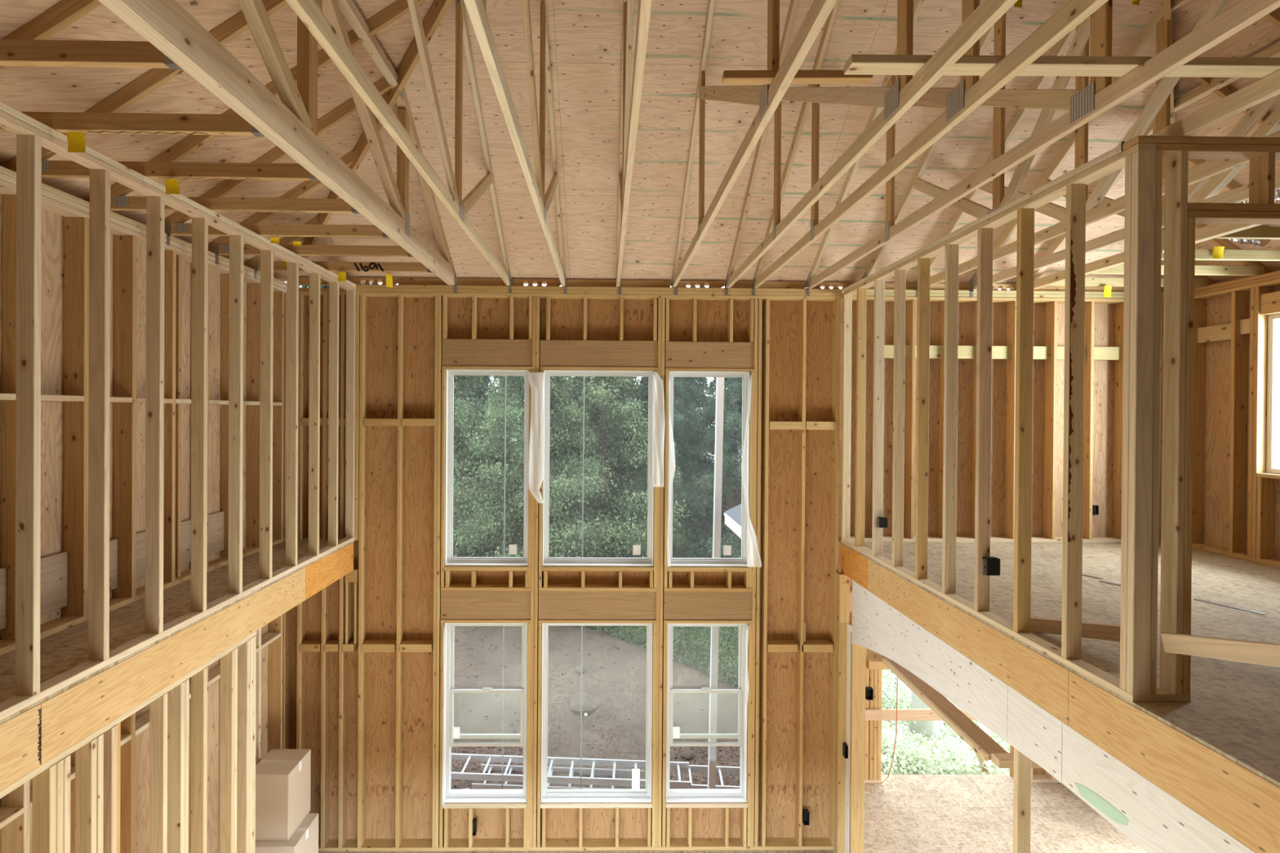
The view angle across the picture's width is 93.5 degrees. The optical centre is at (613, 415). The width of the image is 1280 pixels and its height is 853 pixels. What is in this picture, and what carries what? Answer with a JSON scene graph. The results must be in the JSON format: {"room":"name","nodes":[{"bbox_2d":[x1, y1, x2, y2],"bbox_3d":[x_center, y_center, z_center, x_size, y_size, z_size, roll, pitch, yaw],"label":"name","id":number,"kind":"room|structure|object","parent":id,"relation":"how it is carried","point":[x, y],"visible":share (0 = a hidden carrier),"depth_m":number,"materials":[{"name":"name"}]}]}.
{"room":"construction site","nodes":[
{"label":"construction site","id":0,"kind":"room"},
{"bbox_2d":[0,193,268,852],"bbox_3d":[-3.654,1.645,3.433,0.012,6.300,6.550,0,0,-1],"label":"wall","id":1,"kind":"structure","parent":0,"point":[52,224],"depth_m":4.64,"materials":[{"name":"brown wood"}]},
{"bbox_2d":[0,101,355,852],"bbox_3d":[-2.842,1.692,3.424,0.109,6.217,6.309,0,0,-1],"label":"wall","id":2,"kind":"structure","parent":0,"point":[32,134],"depth_m":3.74,"materials":[{"name":"brown wood"}]},
{"bbox_2d":[0,703,40,791],"bbox_3d":[-2.807,1.558,1.595,0.089,0.301,2.651,0,0,-1],"label":"beam","id":3,"kind":"structure","parent":2,"relation":"on","point":[19,735],"depth_m":2.81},
{"bbox_2d":[40,567,305,765],"bbox_3d":[-2.842,1.546,4.209,0.089,0.301,2.573,0,0,-1],"label":"beam","id":4,"kind":"structure","parent":2,"relation":"on","point":[69,717],"depth_m":3.65,"materials":[{"name":"wood"}]},
{"bbox_2d":[0,537,356,724],"bbox_3d":[-3.222,1.387,3.438,0.868,0.018,6.550,0,0,-1],"label":"floor","id":5,"kind":"structure","parent":0,"point":[62,651],"depth_m":3.90,"materials":[{"name":"wood"}]},
{"bbox_2d":[0,165,286,655],"bbox_3d":[-3.566,-0.023,3.407,0.139,2.797,6.309,0,0,-1],"label":"wall","id":6,"kind":"structure","parent":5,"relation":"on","point":[64,575],"depth_m":4.39,"materials":[{"name":"brown wood"}]},
{"bbox_2d":[0,39,181,70],"bbox_3d":[-1.445,-2.809,2.409,4.327,2.990,0.064,0,0,-1],"label":"truss","id":7,"kind":"object","parent":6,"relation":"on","point":[13,52],"visible":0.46,"depth_m":2.40,"materials":[{"name":"wood"}]},
{"bbox_2d":[0,0,263,136],"bbox_3d":[-1.749,-2.617,2.996,3.737,2.596,0.064,0,0,-1],"label":"truss","id":8,"kind":"object","parent":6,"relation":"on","point":[65,12],"visible":0.88,"depth_m":2.98,"materials":[{"name":"wood"}]},
{"bbox_2d":[66,131,85,152],"bbox_3d":[-2.658,-1.349,2.970,0.085,0.095,0.019,0,0,-1],"label":"paper tag","id":9,"kind":"object","parent":8,"relation":"hanging from","point":[76,140],"visible":1,"depth_m":2.97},
{"bbox_2d":[1,0,319,181],"bbox_3d":[-2.054,-2.425,3.583,3.147,2.203,0.064,0,0,-1],"label":"truss","id":10,"kind":"object","parent":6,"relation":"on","point":[144,85],"visible":0.68,"depth_m":3.57,"materials":[{"name":"wood"}]},
{"bbox_2d":[164,178,179,194],"bbox_3d":[-2.617,-1.354,3.563,0.080,0.083,0.019,0,0,-1],"label":"paper tag","id":11,"kind":"object","parent":10,"relation":"hanging from","point":[172,186],"visible":1,"depth_m":3.56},
{"bbox_2d":[87,0,426,213],"bbox_3d":[-2.358,-2.232,4.170,2.557,1.810,0.064,0,0,-1],"label":"truss","id":12,"kind":"object","parent":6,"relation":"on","point":[119,201],"visible":0.66,"depth_m":4.17,"materials":[{"name":"wood"}]},
{"bbox_2d":[164,69,397,245],"bbox_3d":[-2.662,-2.040,4.757,1.967,1.416,0.064,0,0,-1],"label":"truss","id":13,"kind":"object","parent":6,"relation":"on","point":[175,224],"visible":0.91,"depth_m":4.75,"materials":[{"name":"wood"}]},
{"bbox_2d":[208,150,413,264],"bbox_3d":[-2.723,-1.847,5.347,1.865,1.023,0.064,0,0,-1],"label":"truss","id":14,"kind":"object","parent":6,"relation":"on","point":[220,245],"visible":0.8,"depth_m":5.34,"materials":[{"name":"wood"}]},
{"bbox_2d":[244,215,431,279],"bbox_3d":[-2.732,-1.653,5.938,1.865,0.630,0.064,0,0,-1],"label":"truss","id":15,"kind":"object","parent":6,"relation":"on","point":[254,263],"visible":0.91,"depth_m":5.93,"materials":[{"name":"wood"}]},
{"bbox_2d":[0,0,1279,288],"bbox_3d":[1.459,-3.115,0.885,10.097,3.372,11.758,0,0,-1],"label":"ceiling","id":16,"kind":"structure","parent":0,"point":[585,36],"depth_m":5.12,"materials":[{"name":"brown wood"}]},
{"bbox_2d":[451,489,979,789],"bbox_3d":[1.246,4.897,16.430,25.000,4.657,19.220,0,0,-1],"label":"ground","id":17,"kind":"structure","parent":0,"point":[610,684],"depth_m":9.74,"materials":[{"name":"soil"}]},
{"bbox_2d":[453,375,524,551],"bbox_3d":[-4.495,0.361,14.296,5.445,7.765,5.543,0,0,7],"label":"leafy tree","id":18,"kind":"object","parent":17,"relation":"on","point":[463,416],"visible":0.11,"depth_m":13.78,"materials":[{"name":"green plant"}]},
{"bbox_2d":[453,375,595,557],"bbox_3d":[-3.034,0.807,15.857,5.881,8.571,6.194,0,0,1],"label":"fir tree","id":19,"kind":"object","parent":17,"relation":"on","point":[481,393],"visible":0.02,"depth_m":15.27,"materials":[{"name":"green plant"}]},
{"bbox_2d":[453,375,646,557],"bbox_3d":[-1.668,1.303,13.628,4.989,6.989,4.900,0,0,-12],"label":"leafy tree","id":20,"kind":"object","parent":17,"relation":"on","point":[561,394],"visible":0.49,"depth_m":12.92,"materials":[{"name":"green plant"}]},
{"bbox_2d":[471,764,644,789],"bbox_3d":[-0.713,4.905,8.082,2.275,0.085,0.458,0,0,3],"label":"ladder","id":21,"kind":"object","parent":17,"relation":"on","point":[586,771],"visible":0.34,"depth_m":8.24,"materials":[{"name":"metal"}]},
{"bbox_2d":[451,753,691,788],"bbox_3d":[-1.002,4.792,8.138,4.059,0.085,0.458,0,0,3],"label":"ladder","id":22,"kind":"object","parent":17,"relation":"on","point":[569,780],"visible":0.56,"depth_m":8.09,"materials":[{"name":"metal"}]},
{"bbox_2d":[568,691,600,715],"bbox_3d":[-0.466,4.730,9.721,0.542,0.446,0.511,0,0,-1],"label":"rock","id":23,"kind":"object","parent":17,"relation":"on","point":[589,704],"visible":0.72,"depth_m":9.64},
{"bbox_2d":[483,376,697,632],"bbox_3d":[-0.383,1.568,14.327,5.445,7.765,5.543,0,0,-25],"label":"leafy tree","id":24,"kind":"object","parent":17,"relation":"on","point":[604,393],"visible":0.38,"depth_m":13.44,"materials":[{"name":"green plant"}]},
{"bbox_2d":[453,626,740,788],"bbox_3d":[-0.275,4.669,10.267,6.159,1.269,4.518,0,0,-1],"label":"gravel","id":25,"kind":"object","parent":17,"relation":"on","point":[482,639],"visible":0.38,"depth_m":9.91,"materials":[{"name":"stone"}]},
{"bbox_2d":[608,626,646,646],"bbox_3d":[0.365,4.623,12.227,1.023,0.881,1.011,0,0,-1],"label":"shrub","id":26,"kind":"object","parent":17,"relation":"on","point":[630,636],"visible":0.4,"depth_m":12.05,"materials":[{"name":"green plant"}]},
{"bbox_2d":[589,377,741,667],"bbox_3d":[1.224,2.250,14.814,5.079,7.402,5.349,0,0,-37],"label":"fir tree","id":27,"kind":"object","parent":17,"relation":"on","point":[684,431],"visible":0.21,"depth_m":14.00,"materials":[{"name":"green plant"}]},
{"bbox_2d":[635,626,725,675],"bbox_3d":[1.303,4.587,11.622,1.805,1.472,1.823,0,0,-1],"label":"shrub","id":28,"kind":"object","parent":17,"relation":"on","point":[675,648],"visible":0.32,"depth_m":11.38,"materials":[{"name":"green plant"}]},
{"bbox_2d":[640,377,742,666],"bbox_3d":[2.579,2.427,14.076,5.347,7.792,5.631,1,0,35],"label":"fir tree","id":29,"kind":"object","parent":17,"relation":"on","point":[732,411],"visible":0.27,"depth_m":13.54,"materials":[{"name":"green plant"}]},
{"bbox_2d":[673,377,740,555],"bbox_3d":[2.313,1.429,19.746,5.349,7.402,5.079,0,0,24],"label":"fir tree","id":30,"kind":"object","parent":17,"relation":"on","point":[697,388],"visible":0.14,"depth_m":18.98,"materials":[{"name":"green plant"}]},
{"bbox_2d":[685,626,738,688],"bbox_3d":[2.160,4.542,11.249,1.632,1.306,1.630,0,0,-1],"label":"shrub","id":31,"kind":"object","parent":17,"relation":"on","point":[733,650],"visible":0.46,"depth_m":11.04,"materials":[{"name":"green plant"}]},
{"bbox_2d":[707,377,724,788],"bbox_3d":[1.290,1.828,7.526,0.168,5.879,0.085,0,0,-1],"label":"post","id":32,"kind":"object","parent":17,"relation":"on","point":[719,380],"visible":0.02,"depth_m":7.49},
{"bbox_2d":[674,764,869,793],"bbox_3d":[2.051,4.854,7.974,2.457,0.085,0.458,0,0,3],"label":"ladder","id":33,"kind":"object","parent":17,"relation":"on","point":[692,768],"visible":0.3,"depth_m":8.20,"materials":[{"name":"metal"}]},
{"bbox_2d":[881,669,952,740],"bbox_3d":[5.384,5.532,11.597,2.236,1.787,2.214,0,0,-1],"label":"shrub","id":34,"kind":"object","parent":17,"relation":"on","point":[900,686],"visible":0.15,"depth_m":11.29,"materials":[{"name":"green plant"}]},
{"bbox_2d":[881,687,1006,749],"bbox_3d":[5.962,6.108,11.111,2.389,1.932,2.383,0,0,-40],"label":"shrub","id":35,"kind":"object","parent":17,"relation":"on","point":[977,724],"visible":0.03,"depth_m":10.77,"materials":[{"name":"green plant"}]},
{"bbox_2d":[880,669,1009,774],"bbox_3d":[5.662,5.550,11.149,5.390,2.167,5.990,0,0,-1],"label":"undergrowth","id":36,"kind":"object","parent":17,"relation":"on","point":[908,748],"visible":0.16,"depth_m":8.76,"materials":[{"name":"green plant"}]},
{"bbox_2d":[290,288,1163,839],"bbox_3d":[1.347,1.714,6.782,10.100,6.200,0.012,0,0,-1],"label":"wall","id":37,"kind":"structure","parent":0,"point":[566,323],"depth_m":6.77,"materials":[{"name":"brown wood"}]},
{"bbox_2d":[318,774,1147,852],"bbox_3d":[1.396,4.962,1.541,10.100,0.250,13.000,0,0,-1],"label":"floor","id":38,"kind":"structure","parent":0,"point":[903,806],"depth_m":7.15,"materials":[{"name":"wood"}]},
{"bbox_2d":[0,614,283,852],"bbox_3d":[-3.587,3.105,3.420,0.139,3.380,6.309,0,0,-1],"label":"framing","id":39,"kind":"object","parent":38,"relation":"on","point":[15,806],"visible":0.29,"depth_m":4.41,"materials":[{"name":"brown wood"}]},
{"bbox_2d":[255,813,318,852],"bbox_3d":[-3.259,4.437,5.936,0.471,0.699,0.480,0,0,-1],"label":"cardboard box","id":40,"kind":"object","parent":38,"relation":"on","point":[304,839],"visible":0.56,"depth_m":5.86,"materials":[{"name":"white"}]},
{"bbox_2d":[255,749,311,840],"bbox_3d":[-3.322,3.768,5.992,0.401,0.637,0.440,0,0,-1],"label":"cardboard box","id":41,"kind":"object","parent":40,"relation":"on","point":[283,776],"visible":0.93,"depth_m":5.80,"materials":[{"name":"white"}]},
{"bbox_2d":[282,284,1163,851],"bbox_3d":[1.144,1.704,6.702,10.109,6.217,0.144,0,0,-1],"label":"framing","id":42,"kind":"object","parent":38,"relation":"on","point":[660,602],"visible":0.91,"depth_m":6.63,"materials":[{"name":"brown wood"}]},
{"bbox_2d":[97,0,457,293],"bbox_3d":[-1.709,-2.032,3.196,0.097,1.415,7.055,0,0,-1],"label":"roof truss","id":43,"kind":"object","parent":42,"relation":"on","point":[290,122],"visible":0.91,"depth_m":3.34,"materials":[{"name":"brown wood"}]},
{"bbox_2d":[305,542,353,599],"bbox_3d":[-2.866,1.538,6.024,0.089,0.301,1.050,0,0,-1],"label":"beam","id":44,"kind":"structure","parent":42,"relation":"attached to","point":[325,571],"depth_m":5.96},
{"bbox_2d":[346,277,398,284],"bbox_3d":[-2.662,-1.473,6.633,0.585,0.085,0.030,0,0,-1],"label":"vent","id":45,"kind":"object","parent":42,"relation":"on","point":[354,280],"visible":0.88,"depth_m":6.62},
{"bbox_2d":[285,0,511,293],"bbox_3d":[-1.088,-2.220,3.203,0.059,1.799,7.055,0,0,-1],"label":"roof truss","id":46,"kind":"object","parent":42,"relation":"on","point":[310,12],"visible":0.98,"depth_m":3.75,"materials":[{"name":"brown wood"}]},
{"bbox_2d":[298,0,452,272],"bbox_3d":[-1.025,-3.093,4.123,6.706,3.260,0.038,1,0,44],"label":"rafter","id":47,"kind":"object","parent":46,"relation":"attached to","point":[438,9],"visible":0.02,"depth_m":4.72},
{"bbox_2d":[444,622,527,803],"bbox_3d":[-1.409,3.281,6.701,0.911,1.994,0.150,0,0,-1],"label":"window","id":48,"kind":"structure","parent":42,"relation":"attached to","point":[451,796],"depth_m":6.70,"materials":[{"name":"white plastic"}]},
{"bbox_2d":[441,625,445,805],"bbox_3d":[-1.855,3.291,6.584,0.036,1.972,0.027,0,0,-1],"label":"wrap","id":49,"kind":"object","parent":48,"relation":"attached to","point":[444,633],"visible":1,"depth_m":6.58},
{"bbox_2d":[444,368,528,566],"bbox_3d":[-1.391,0.580,6.689,0.911,2.173,0.150,0,0,-1],"label":"window","id":50,"kind":"structure","parent":42,"relation":"in","point":[450,561],"depth_m":6.68,"materials":[{"name":"white plastic"}]},
{"bbox_2d":[463,0,567,293],"bbox_3d":[-0.484,-2.417,3.211,0.059,2.201,7.055,0,0,-1],"label":"roof truss","id":51,"kind":"object","parent":42,"relation":"on","point":[477,9],"visible":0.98,"depth_m":3.81,"materials":[{"name":"brown wood"}]},
{"bbox_2d":[527,372,544,503],"bbox_3d":[-0.851,0.245,6.574,0.187,1.436,0.027,0,0,-1],"label":"wrap","id":52,"kind":"object","parent":42,"relation":"attached to","point":[536,380],"visible":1,"depth_m":6.57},
{"bbox_2d":[511,279,561,286],"bbox_3d":[-0.865,-1.461,6.658,0.604,0.085,0.030,0,0,-1],"label":"vent","id":53,"kind":"object","parent":42,"relation":"on","point":[550,282],"visible":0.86,"depth_m":6.64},
{"bbox_2d":[541,622,653,802],"bbox_3d":[-0.182,3.289,6.718,1.224,1.994,0.150,0,0,-1],"label":"window","id":54,"kind":"structure","parent":42,"relation":"in","point":[635,794],"depth_m":6.71,"materials":[{"name":"white plastic"}]},
{"bbox_2d":[542,369,654,567],"bbox_3d":[-0.164,0.588,6.706,1.224,2.173,0.150,0,0,-1],"label":"window","id":55,"kind":"structure","parent":42,"relation":"in","point":[547,562],"depth_m":6.70,"materials":[{"name":"white plastic"}]},
{"bbox_2d":[615,0,652,294],"bbox_3d":[0.113,-2.612,3.218,0.062,2.599,7.055,0,0,-1],"label":"roof truss","id":56,"kind":"object","parent":42,"relation":"on","point":[629,112],"visible":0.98,"depth_m":3.64,"materials":[{"name":"brown wood"}]},
{"bbox_2d":[652,371,664,487],"bbox_3d":[0.495,0.154,6.592,0.138,1.266,0.027,0,0,-1],"label":"wrap","id":57,"kind":"object","parent":42,"relation":"attached to","point":[658,398],"visible":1,"depth_m":6.59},
{"bbox_2d":[666,375,675,566],"bbox_3d":[0.640,0.612,6.606,0.085,2.101,0.027,0,0,-1],"label":"wrap","id":58,"kind":"object","parent":42,"relation":"attached to","point":[672,467],"visible":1,"depth_m":6.60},
{"bbox_2d":[670,280,724,288],"bbox_3d":[0.936,-1.449,6.682,0.606,0.085,0.030,0,0,-1],"label":"vent","id":59,"kind":"object","parent":42,"relation":"on","point":[714,284],"visible":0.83,"depth_m":6.67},
{"bbox_2d":[666,623,747,802],"bbox_3d":[1.039,3.297,6.734,0.896,1.994,0.150,0,0,-1],"label":"window","id":60,"kind":"structure","parent":42,"relation":"attached to","point":[682,795],"depth_m":6.73,"materials":[{"name":"white plastic"}]},
{"bbox_2d":[667,370,750,567],"bbox_3d":[1.057,0.596,6.723,0.896,2.173,0.150,0,0,-1],"label":"window","id":61,"kind":"structure","parent":42,"relation":"in","point":[674,562],"depth_m":6.72,"materials":[{"name":"white plastic"}]},
{"bbox_2d":[741,375,761,567],"bbox_3d":[1.521,0.615,6.602,0.228,2.106,0.027,0,0,-1],"label":"wrap","id":62,"kind":"object","parent":61,"relation":"attached to","point":[753,560],"visible":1,"depth_m":6.60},
{"bbox_2d":[298,276,1163,292],"bbox_3d":[1.369,-1.446,6.688,9.898,0.085,0.030,0,0,-1],"label":"eave blocking","id":63,"kind":"object","parent":42,"relation":"on","point":[302,280],"visible":0.35,"depth_m":6.66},
{"bbox_2d":[743,626,749,800],"bbox_3d":[1.470,3.283,6.628,0.047,1.926,0.027,0,0,-1],"label":"wrap","id":64,"kind":"object","parent":42,"relation":"attached to","point":[747,683],"visible":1,"depth_m":6.63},
{"bbox_2d":[671,0,837,294],"bbox_3d":[0.735,-2.814,3.225,0.062,3.012,7.055,0,0,-1],"label":"roof truss","id":65,"kind":"object","parent":42,"relation":"on","point":[768,97],"visible":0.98,"depth_m":3.27,"materials":[{"name":"brown wood"}]},
{"bbox_2d":[722,70,872,84],"bbox_3d":[0.816,-1.504,2.675,0.653,0.038,0.050,0,0,1],"label":"brace","id":66,"kind":"object","parent":65,"relation":"attached to","point":[729,77],"visible":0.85,"depth_m":2.65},
{"bbox_2d":[724,0,1017,295],"bbox_3d":[1.316,-3.010,3.232,0.059,3.412,7.055,0,0,-1],"label":"roof truss","id":67,"kind":"object","parent":42,"relation":"on","point":[896,100],"visible":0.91,"depth_m":3.14,"materials":[{"name":"brown wood"}]},
{"bbox_2d":[751,0,1108,295],"bbox_3d":[1.616,-3.028,3.236,0.059,3.452,7.055,0,0,-1],"label":"roof truss","id":68,"kind":"object","parent":42,"relation":"on","point":[959,101],"visible":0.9,"depth_m":3.01,"materials":[{"name":"brown wood"}]},
{"bbox_2d":[1163,0,1174,124],"bbox_3d":[3.854,-3.060,4.189,0.038,3.260,6.706,1,0,44],"label":"rafter","id":69,"kind":"object","parent":68,"relation":"attached to","point":[1166,3],"visible":0.02,"depth_m":4.35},
{"bbox_2d":[804,0,1279,296],"bbox_3d":[2.214,-2.771,3.245,0.059,2.946,7.055,0,0,-1],"label":"roof truss","id":70,"kind":"object","parent":42,"relation":"on","point":[1085,104],"visible":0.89,"depth_m":2.96,"materials":[{"name":"brown wood"}]},
{"bbox_2d":[862,12,1279,288],"bbox_3d":[2.823,-2.564,3.254,0.059,2.539,7.055,0,0,-1],"label":"roof truss","id":71,"kind":"object","parent":42,"relation":"on","point":[1268,86],"visible":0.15,"depth_m":4.15,"materials":[{"name":"brown wood"}]},
{"bbox_2d":[844,53,1279,77],"bbox_3d":[3.489,-1.481,2.571,4.974,0.038,0.089,0,0,0],"label":"brace","id":72,"kind":"object","parent":71,"relation":"on","point":[880,64],"visible":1,"depth_m":2.54,"materials":[{"name":"brown wood"}]},
{"bbox_2d":[915,0,1279,297],"bbox_3d":[3.432,-2.356,3.264,0.059,2.132,7.055,0,0,-1],"label":"roof truss","id":73,"kind":"object","parent":42,"relation":"on","point":[1095,212],"visible":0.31,"depth_m":4.35,"materials":[{"name":"brown wood"}]},
{"bbox_2d":[968,0,1279,297],"bbox_3d":[4.030,-2.152,3.272,0.059,1.732,7.055,0,0,-1],"label":"roof truss","id":74,"kind":"object","parent":42,"relation":"on","point":[1162,118],"visible":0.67,"depth_m":4.46,"materials":[{"name":"brown wood"}]},
{"bbox_2d":[1033,40,1279,289],"bbox_3d":[4.639,-1.960,3.281,0.097,1.355,7.055,0,0,-1],"label":"roof truss","id":75,"kind":"object","parent":42,"relation":"on","point":[1271,124],"visible":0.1,"depth_m":4.68,"materials":[{"name":"brown wood"}]},
{"bbox_2d":[833,572,849,852],"bbox_3d":[2.505,3.278,6.598,0.113,3.089,0.118,0,0,-1],"label":"post","id":76,"kind":"object","parent":38,"relation":"on","point":[842,581],"visible":0.76,"depth_m":6.54,"materials":[{"name":"wood"}]},
{"bbox_2d":[840,543,868,590],"bbox_3d":[2.564,1.579,6.302,0.089,0.311,0.680,0,0,-1],"label":"beam","id":77,"kind":"structure","parent":76,"relation":"on","point":[854,565],"depth_m":6.29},
{"bbox_2d":[844,624,852,852],"bbox_3d":[2.545,3.548,6.500,0.024,2.550,0.100,0,0,-1],"label":"strip","id":78,"kind":"object","parent":38,"relation":"on","point":[849,627],"visible":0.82,"depth_m":6.49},
{"bbox_2d":[848,632,865,852],"bbox_3d":[2.599,3.571,6.404,0.143,2.506,0.045,0,0,-1],"label":"post","id":79,"kind":"object","parent":38,"relation":"on","point":[857,713],"visible":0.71,"depth_m":6.38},
{"bbox_2d":[849,589,1059,783],"bbox_3d":[4.411,3.284,7.954,3.520,3.090,0.139,0,0,-1],"label":"framing","id":80,"kind":"object","parent":38,"relation":"on","point":[873,739],"visible":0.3,"depth_m":7.88,"materials":[{"name":"brown wood"}]},
{"bbox_2d":[865,708,976,720],"bbox_3d":[4.574,3.917,7.865,2.589,0.140,0.038,0,0,-1],"label":"guard rail","id":81,"kind":"object","parent":80,"relation":"attached to","point":[871,714],"visible":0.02,"depth_m":7.84,"materials":[{"name":"brown wood"}]},
{"bbox_2d":[1013,747,1031,852],"bbox_3d":[2.608,3.472,3.851,0.089,2.726,0.040,0,0,-1],"label":"post","id":82,"kind":"object","parent":38,"relation":"on","point":[1022,764],"visible":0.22,"depth_m":3.83,"materials":[{"name":"brown wood"}]},
{"bbox_2d":[911,691,939,738],"bbox_3d":[5.359,2.125,10.283,0.440,6.604,0.440,0,0,-1],"label":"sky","id":83,"kind":"structure","parent":0,"point":[931,727],"depth_m":10.14,"materials":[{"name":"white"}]},
{"bbox_2d":[849,578,1044,777],"bbox_3d":[4.478,3.285,8.031,3.785,3.110,0.012,0,0,-1],"label":"wall","id":84,"kind":"structure","parent":0,"point":[1035,771],"depth_m":8.04,"materials":[{"name":"brown wood"}]},
{"bbox_2d":[840,141,1162,702],"bbox_3d":[2.614,0.008,4.805,0.128,2.806,3.679,0,0,-1],"label":"wall","id":85,"kind":"structure","parent":0,"point":[1143,164],"depth_m":3.80,"materials":[{"name":"brown wood"}]},
{"bbox_2d":[982,556,999,575],"bbox_3d":[2.618,1.048,4.184,0.120,0.121,0.055,0,0,-1],"label":"electrical box","id":86,"kind":"object","parent":85,"relation":"attached to","point":[991,565],"visible":1,"depth_m":4.16,"materials":[{"name":"black plastic"}]},
{"bbox_2d":[1160,632,1279,667],"bbox_3d":[2.761,0.858,1.981,0.038,0.600,1.945,0,0,-3],"label":"plank","id":87,"kind":"object","parent":85,"relation":"attached to","point":[1267,654],"visible":1,"depth_m":2.66,"materials":[{"name":"brown wood"}]},
{"bbox_2d":[838,539,1279,787],"bbox_3d":[4.502,1.438,3.542,3.883,0.018,6.550,0,0,-1],"label":"floor","id":88,"kind":"structure","parent":0,"point":[1233,709],"depth_m":4.22,"materials":[{"name":"wood"}]},
{"bbox_2d":[867,559,1069,725],"bbox_3d":[2.586,1.586,4.671,0.089,0.311,2.576,0,0,-1],"label":"beam","id":89,"kind":"structure","parent":88,"relation":"attached to","point":[1041,680],"depth_m":4.17,"materials":[{"name":"wood"}]},
{"bbox_2d":[851,580,1255,852],"bbox_3d":[2.556,2.082,4.074,0.022,0.672,4.531,0,0,-1],"label":"arch","id":90,"kind":"object","parent":89,"relation":"hanging from","point":[1153,819],"visible":1,"depth_m":3.56,"materials":[{"name":"white"}]},
{"bbox_2d":[866,648,1042,768],"bbox_3d":[2.847,2.197,5.154,0.451,0.622,1.802,0,0,-6],"label":"framing","id":91,"kind":"structure","parent":90,"relation":"attached to","point":[970,732],"depth_m":4.88,"materials":[{"name":"brown wood"}]},
{"bbox_2d":[849,288,1163,542],"bbox_3d":[4.554,0.017,6.741,3.882,2.797,0.140,0,0,-1],"label":"framing","id":92,"kind":"object","parent":88,"relation":"on","point":[1051,352],"visible":0.5,"depth_m":6.72,"materials":[{"name":"brown wood"}]},
{"bbox_2d":[1030,617,1119,641],"bbox_3d":[2.903,1.330,3.730,0.038,0.199,0.654,0,0,-35],"label":"plank","id":93,"kind":"object","parent":88,"relation":"on","point":[1043,625],"visible":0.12,"depth_m":3.69,"materials":[{"name":"brown wood"}]},
{"bbox_2d":[1068,671,1279,852],"bbox_3d":[2.624,1.598,1.862,0.089,0.311,3.038,0,0,-1],"label":"beam","id":94,"kind":"structure","parent":88,"relation":"attached to","point":[1237,801],"depth_m":2.71,"materials":[{"name":"wood"}]},
{"bbox_2d":[1191,270,1279,567],"bbox_3d":[6.372,0.043,3.541,0.139,2.797,6.309,0,0,-1],"label":"framing","id":95,"kind":"object","parent":88,"relation":"on","point":[1264,302],"visible":0.8,"depth_m":6.07,"materials":[{"name":"brown wood"}]},
{"bbox_2d":[1049,275,1214,287],"bbox_3d":[5.531,-1.512,6.418,1.775,0.327,0.038,0,0,-1],"label":"truss","id":96,"kind":"object","parent":95,"relation":"on","point":[1201,281],"visible":0.29,"depth_m":6.40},
{"bbox_2d":[1089,223,1271,275],"bbox_3d":[5.540,-1.693,5.868,1.775,0.694,0.038,0,0,-1],"label":"truss","id":97,"kind":"object","parent":95,"relation":"on","point":[1251,268],"visible":0.46,"depth_m":5.86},
{"bbox_2d":[1160,158,1279,261],"bbox_3d":[5.549,-1.877,5.307,1.775,1.067,0.038,0,0,-1],"label":"truss","id":98,"kind":"object","parent":95,"relation":"on","point":[1200,254],"visible":0.23,"depth_m":5.29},
{"bbox_2d":[1228,224,1275,246],"bbox_3d":[5.803,-1.648,5.468,0.212,0.263,0.292,0,0,-27],"label":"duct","id":99,"kind":"object","parent":98,"relation":"attached to","point":[1262,242],"visible":0.34,"depth_m":5.42,"materials":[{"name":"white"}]},
{"bbox_2d":[1191,76,1279,239],"bbox_3d":[5.356,-2.089,4.663,2.179,1.494,0.038,0,0,-1],"label":"truss","id":100,"kind":"object","parent":95,"relation":"on","point":[1257,232],"visible":0.22,"depth_m":4.64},
{"bbox_2d":[1239,0,1279,28],"bbox_3d":[5.066,-2.288,4.059,2.779,1.894,0.038,0,0,-1],"label":"truss","id":101,"kind":"object","parent":95,"relation":"on","point":[1273,16],"visible":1,"depth_m":4.03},
{"bbox_2d":[1266,313,1279,474],"bbox_3d":[6.401,-0.204,5.271,0.060,1.539,1.170,0,0,-1],"label":"window","id":102,"kind":"structure","parent":95,"relation":"in","point":[1273,319],"depth_m":5.81,"materials":[{"name":"white plastic"}]},
{"bbox_2d":[1122,135,1279,702],"bbox_3d":[3.567,0.026,3.023,1.985,2.797,0.090,0,0,-1],"label":"wall","id":103,"kind":"structure","parent":0,"point":[1180,216],"depth_m":2.97,"materials":[{"name":"brown wood"}]},
{"bbox_2d":[1194,268,1279,560],"bbox_3d":[6.448,0.162,3.563,0.012,3.200,6.550,0,0,-1],"label":"wall","id":104,"kind":"structure","parent":0,"point":[1218,309],"depth_m":6.35,"materials":[{"name":"brown wood"}]},
{"label":"outside","id":105,"kind":"structure","parent":0,"visible":0},
{"bbox_2d":[502,375,506,789],"bbox_3d":[-1.276,1.672,7.041,0.026,5.422,0.012,0,0,-1],"label":"rope","id":106,"kind":"object","parent":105,"point":[505,375],"visible":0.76,"depth_m":7.04,"materials":[{"name":"grey"}]},
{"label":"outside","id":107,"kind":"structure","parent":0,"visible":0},
{"bbox_2d":[580,376,584,789],"bbox_3d":[-0.359,1.675,7.053,0.023,5.431,0.012,0,0,-1],"label":"rope","id":108,"kind":"object","parent":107,"point":[584,376],"visible":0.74,"depth_m":7.05,"materials":[{"name":"grey"}]},
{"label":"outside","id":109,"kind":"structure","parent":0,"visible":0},
{"bbox_2d":[723,503,741,538],"bbox_3d":[2.719,1.104,8.102,1.974,1.180,2.520,0,0,-1],"label":"porch roof","id":110,"kind":"structure","parent":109,"point":[732,516],"depth_m":8.86,"materials":[{"name":"grey"}]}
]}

